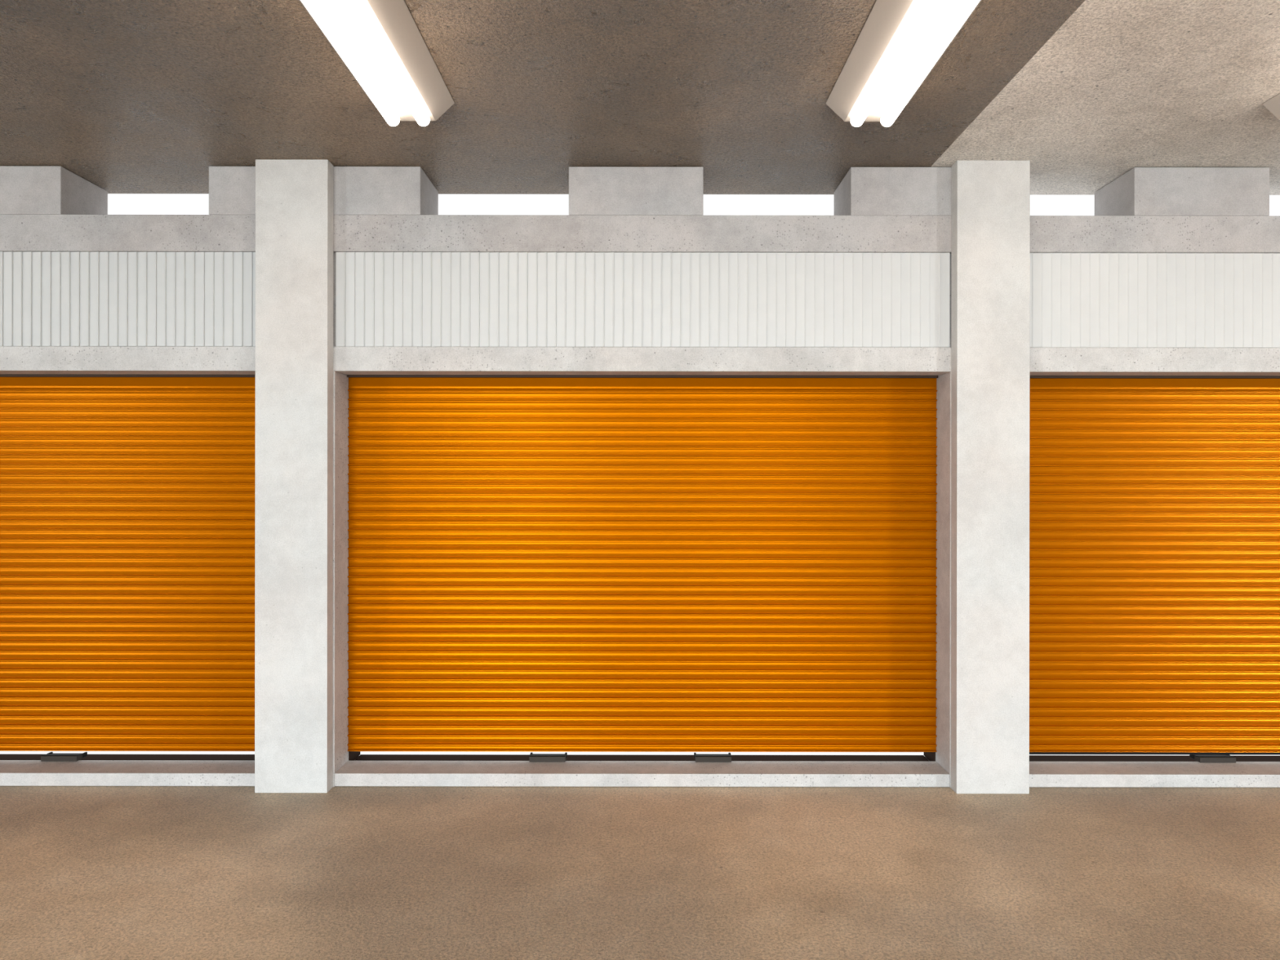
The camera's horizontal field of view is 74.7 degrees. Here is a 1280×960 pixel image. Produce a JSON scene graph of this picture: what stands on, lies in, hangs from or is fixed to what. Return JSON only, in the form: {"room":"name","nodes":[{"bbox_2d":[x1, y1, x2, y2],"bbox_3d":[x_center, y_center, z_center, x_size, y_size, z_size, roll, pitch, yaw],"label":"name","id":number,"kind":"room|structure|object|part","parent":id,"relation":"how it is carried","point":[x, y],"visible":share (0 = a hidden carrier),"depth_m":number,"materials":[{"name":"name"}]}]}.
{"room":"storage facility corridor","nodes":[
{"label":"storage facility corridor","id":0,"kind":"room"},
{"bbox_2d":[0,786,1279,959],"bbox_3d":[-0.002,1.781,-1.103,28.000,0.200,12.195,0,0,0],"label":"floor","id":1,"kind":"structure","parent":0,"point":[87,873],"depth_m":3.56,"materials":[{"name":"concrete"}]},
{"bbox_2d":[254,159,333,792],"bbox_3d":[-1.871,-0.020,4.543,0.389,3.398,0.086,0,0,0],"label":"concrete column","id":2,"kind":"structure","parent":1,"relation":"on","point":[294,460],"depth_m":4.50,"materials":[{"name":"white concrete"}]},
{"bbox_2d":[951,160,1030,793],"bbox_3d":[1.895,-0.016,4.543,0.391,3.398,0.086,0,0,0],"label":"concrete column","id":3,"kind":"structure","parent":1,"relation":"on","point":[990,226],"depth_m":4.50,"materials":[{"name":"white concrete"}]},
{"bbox_2d":[0,0,1279,195],"bbox_3d":[0.002,-1.842,-1.077,28.000,0.250,12.245,0,0,0],"label":"ceiling","id":4,"kind":"structure","parent":0,"point":[124,96],"depth_m":3.73,"materials":[{"name":"concrete"}]},
{"bbox_2d":[298,0,454,126],"bbox_3d":[-1.032,-1.646,3.070,0.375,0.143,1.500,0,0,0],"label":"lamp","id":5,"kind":"object","parent":4,"relation":"attached to","point":[380,42],"visible":1,"depth_m":3.22,"materials":[{"name":"white plastic"}]},
{"bbox_2d":[826,0,982,126],"bbox_3d":[1.032,-1.644,3.070,0.375,0.143,1.500,0,0,0],"label":"lamp","id":6,"kind":"object","parent":4,"relation":"attached to","point":[900,42],"visible":1,"depth_m":3.21,"materials":[{"name":"white plastic"}]},
{"bbox_2d":[1262,93,1279,120],"bbox_3d":[3.020,-1.641,3.070,0.375,0.143,1.500,0,0,0],"label":"lamp","id":7,"kind":"object","parent":4,"relation":"attached to","point":[1273,104],"visible":1,"depth_m":3.79,"materials":[{"name":"beige plastic"}]},
{"bbox_2d":[0,253,1279,787],"bbox_3d":[0.000,0.217,4.791,28.000,2.929,0.408,0,0,0],"label":"door frame","id":8,"kind":"structure","parent":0,"point":[86,360],"depth_m":4.59,"materials":[{"name":"concrete"}]},
{"bbox_2d":[0,165,107,214],"bbox_3d":[-3.535,-1.585,4.791,0.738,0.265,0.408,0,0,0],"label":"concrete beam","id":9,"kind":"structure","parent":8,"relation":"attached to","point":[24,189],"depth_m":4.59,"materials":[{"name":"concrete"}]},
{"bbox_2d":[0,760,254,786],"bbox_3d":[-3.753,1.639,4.791,3.365,0.075,0.408,0,0,0],"label":"trim","id":10,"kind":"structure","parent":8,"relation":"attached to","point":[12,772],"depth_m":4.59,"materials":[{"name":"concrete"}]},
{"bbox_2d":[40,751,87,761],"bbox_3d":[-3.307,1.584,4.820,0.212,0.036,0.090,0,0,0],"label":"handle","id":11,"kind":"object","parent":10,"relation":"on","point":[50,757],"visible":1,"depth_m":4.78,"materials":[{"name":"black metal"}]},
{"bbox_3d":[-3.307,1.577,4.822,0.208,0.022,0.087,0,0,0],"label":"plate","id":12,"kind":"part","parent":11,"relation":"part of","materials":[{"name":"silver metal"}]},
{"bbox_2d":[0,251,255,346],"bbox_3d":[-3.750,-0.992,4.604,3.364,0.516,0.025,0,0,0],"label":"panel","id":13,"kind":"object","parent":8,"relation":"attached to","point":[47,298],"visible":0.96,"depth_m":4.60,"materials":[{"name":"white metal"}]},
{"bbox_2d":[0,373,255,760],"bbox_3d":[-3.752,0.474,4.879,3.365,2.325,0.232,0,0,0],"label":"roller shutter","id":14,"kind":"object","parent":8,"relation":"attached to","point":[127,501],"visible":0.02,"depth_m":4.80,"materials":[{"name":"orange metal"}]},
{"bbox_3d":[-3.753,1.633,4.899,3.352,0.006,0.193,0,0,0],"label":"threshold plate","id":15,"kind":"part","parent":14,"relation":"part of","materials":[{"name":"metal"}]},
{"bbox_2d":[208,166,438,214],"bbox_3d":[-1.779,-1.583,4.791,1.158,0.265,0.408,0,0,0],"label":"concrete beam","id":16,"kind":"structure","parent":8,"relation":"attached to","point":[357,190],"depth_m":4.59,"materials":[{"name":"concrete"}]},
{"bbox_2d":[568,166,702,215],"bbox_3d":[-0.022,-1.581,4.791,0.736,0.265,0.408,0,0,0],"label":"concrete beam","id":17,"kind":"structure","parent":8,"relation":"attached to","point":[593,190],"depth_m":4.59,"materials":[{"name":"concrete"}]},
{"bbox_2d":[0,214,1279,253],"bbox_3d":[0.002,-1.348,4.791,28.000,0.200,0.408,0,0,0],"label":"horizontal beam","id":18,"kind":"structure","parent":8,"relation":"on","point":[18,233],"depth_m":4.59,"materials":[{"name":"concrete"}]},
{"bbox_2d":[334,760,949,786],"bbox_3d":[0.012,1.643,4.791,3.363,0.075,0.408,0,0,0],"label":"door sill","id":19,"kind":"structure","parent":8,"relation":"attached to","point":[353,773],"depth_m":4.59,"materials":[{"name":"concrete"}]},
{"bbox_2d":[528,752,567,761],"bbox_3d":[-0.528,1.587,4.820,0.212,0.036,0.090,0,0,0],"label":"handle","id":20,"kind":"object","parent":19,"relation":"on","point":[533,757],"visible":1,"depth_m":4.78,"materials":[{"name":"black metal"}]},
{"bbox_3d":[-0.528,1.580,4.822,0.208,0.022,0.087,0,0,0],"label":"plate","id":21,"kind":"part","parent":20,"relation":"part of","materials":[{"name":"silver metal"}]},
{"bbox_2d":[693,752,731,762],"bbox_3d":[0.418,1.588,4.820,0.212,0.036,0.090,0,0,0],"label":"handle","id":22,"kind":"object","parent":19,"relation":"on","point":[698,757],"visible":1,"depth_m":4.78,"materials":[{"name":"black metal"}]},
{"bbox_3d":[0.418,1.581,4.822,0.208,0.022,0.087,0,0,0],"label":"plate","id":23,"kind":"part","parent":22,"relation":"part of","materials":[{"name":"silver metal"}]},
{"bbox_2d":[346,374,937,761],"bbox_3d":[0.013,0.478,4.879,3.363,2.325,0.232,0,0,0],"label":"roller shutter","id":24,"kind":"object","parent":8,"relation":"attached to","point":[537,562],"visible":0.98,"depth_m":4.80,"materials":[{"name":"orange metal"}]},
{"bbox_3d":[-1.666,0.668,4.903,0.005,1.929,0.184,0,0,0],"label":"guide rail","id":25,"kind":"part","parent":24,"relation":"part of","materials":[{"name":"metal"}]},
{"bbox_3d":[0.012,1.638,4.899,3.350,0.006,0.193,0,0,0],"label":"threshold plate","id":26,"kind":"part","parent":24,"relation":"part of","materials":[{"name":"metal"}]},
{"bbox_3d":[1.692,0.672,4.903,0.005,1.929,0.184,0,0,0],"label":"guide rail","id":27,"kind":"part","parent":24,"relation":"part of","materials":[{"name":"metal"}]},
{"bbox_2d":[335,252,950,346],"bbox_3d":[0.015,-0.988,4.604,3.362,0.516,0.025,0,0,0],"label":"panel","id":28,"kind":"object","parent":8,"relation":"attached to","point":[383,299],"visible":1,"depth_m":4.60,"materials":[{"name":"white metal"}]},
{"bbox_2d":[834,167,951,215],"bbox_3d":[1.524,-1.579,4.791,0.742,0.265,0.408,0,0,0],"label":"concrete block","id":29,"kind":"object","parent":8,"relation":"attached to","point":[863,191],"depth_m":4.59,"materials":[{"name":"concrete"}]},
{"bbox_2d":[1029,253,1279,347],"bbox_3d":[3.779,-0.983,4.604,3.367,0.516,0.025,0,0,0],"label":"panel","id":30,"kind":"object","parent":8,"relation":"attached to","point":[1077,300],"visible":0.98,"depth_m":4.60,"materials":[{"name":"white metal"}]},
{"bbox_2d":[1029,761,1279,787],"bbox_3d":[3.776,1.648,4.791,3.368,0.075,0.408,0,0,0],"label":"trim","id":31,"kind":"structure","parent":8,"relation":"attached to","point":[1042,774],"depth_m":4.59,"materials":[{"name":"concrete"}]},
{"bbox_2d":[1189,755,1235,762],"bbox_3d":[3.289,1.592,4.820,0.212,0.036,0.090,0,0,0],"label":"handle","id":32,"kind":"object","parent":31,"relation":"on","point":[1201,758],"visible":0.91,"depth_m":4.78,"materials":[{"name":"black metal"}]},
{"bbox_3d":[3.289,1.584,4.822,0.208,0.022,0.087,0,0,0],"label":"plate","id":33,"kind":"part","parent":32,"relation":"part of","materials":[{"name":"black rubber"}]},
{"bbox_2d":[1029,375,1279,761],"bbox_3d":[3.777,0.483,4.879,3.368,2.325,0.232,0,0,0],"label":"roller shutter","id":34,"kind":"object","parent":8,"relation":"attached to","point":[1154,500],"visible":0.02,"depth_m":4.80,"materials":[{"name":"orange metal"}]},
{"bbox_3d":[3.776,1.642,4.899,3.355,0.006,0.193,0,0,0],"label":"threshold plate","id":35,"kind":"part","parent":34,"relation":"part of","materials":[{"name":"metal"}]},
{"bbox_2d":[1094,167,1269,216],"bbox_3d":[3.072,-1.577,4.791,0.740,0.265,0.408,0,0,0],"label":"concrete block","id":36,"kind":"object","parent":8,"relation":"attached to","point":[1140,191],"depth_m":4.59,"materials":[{"name":"concrete"}]}
]}

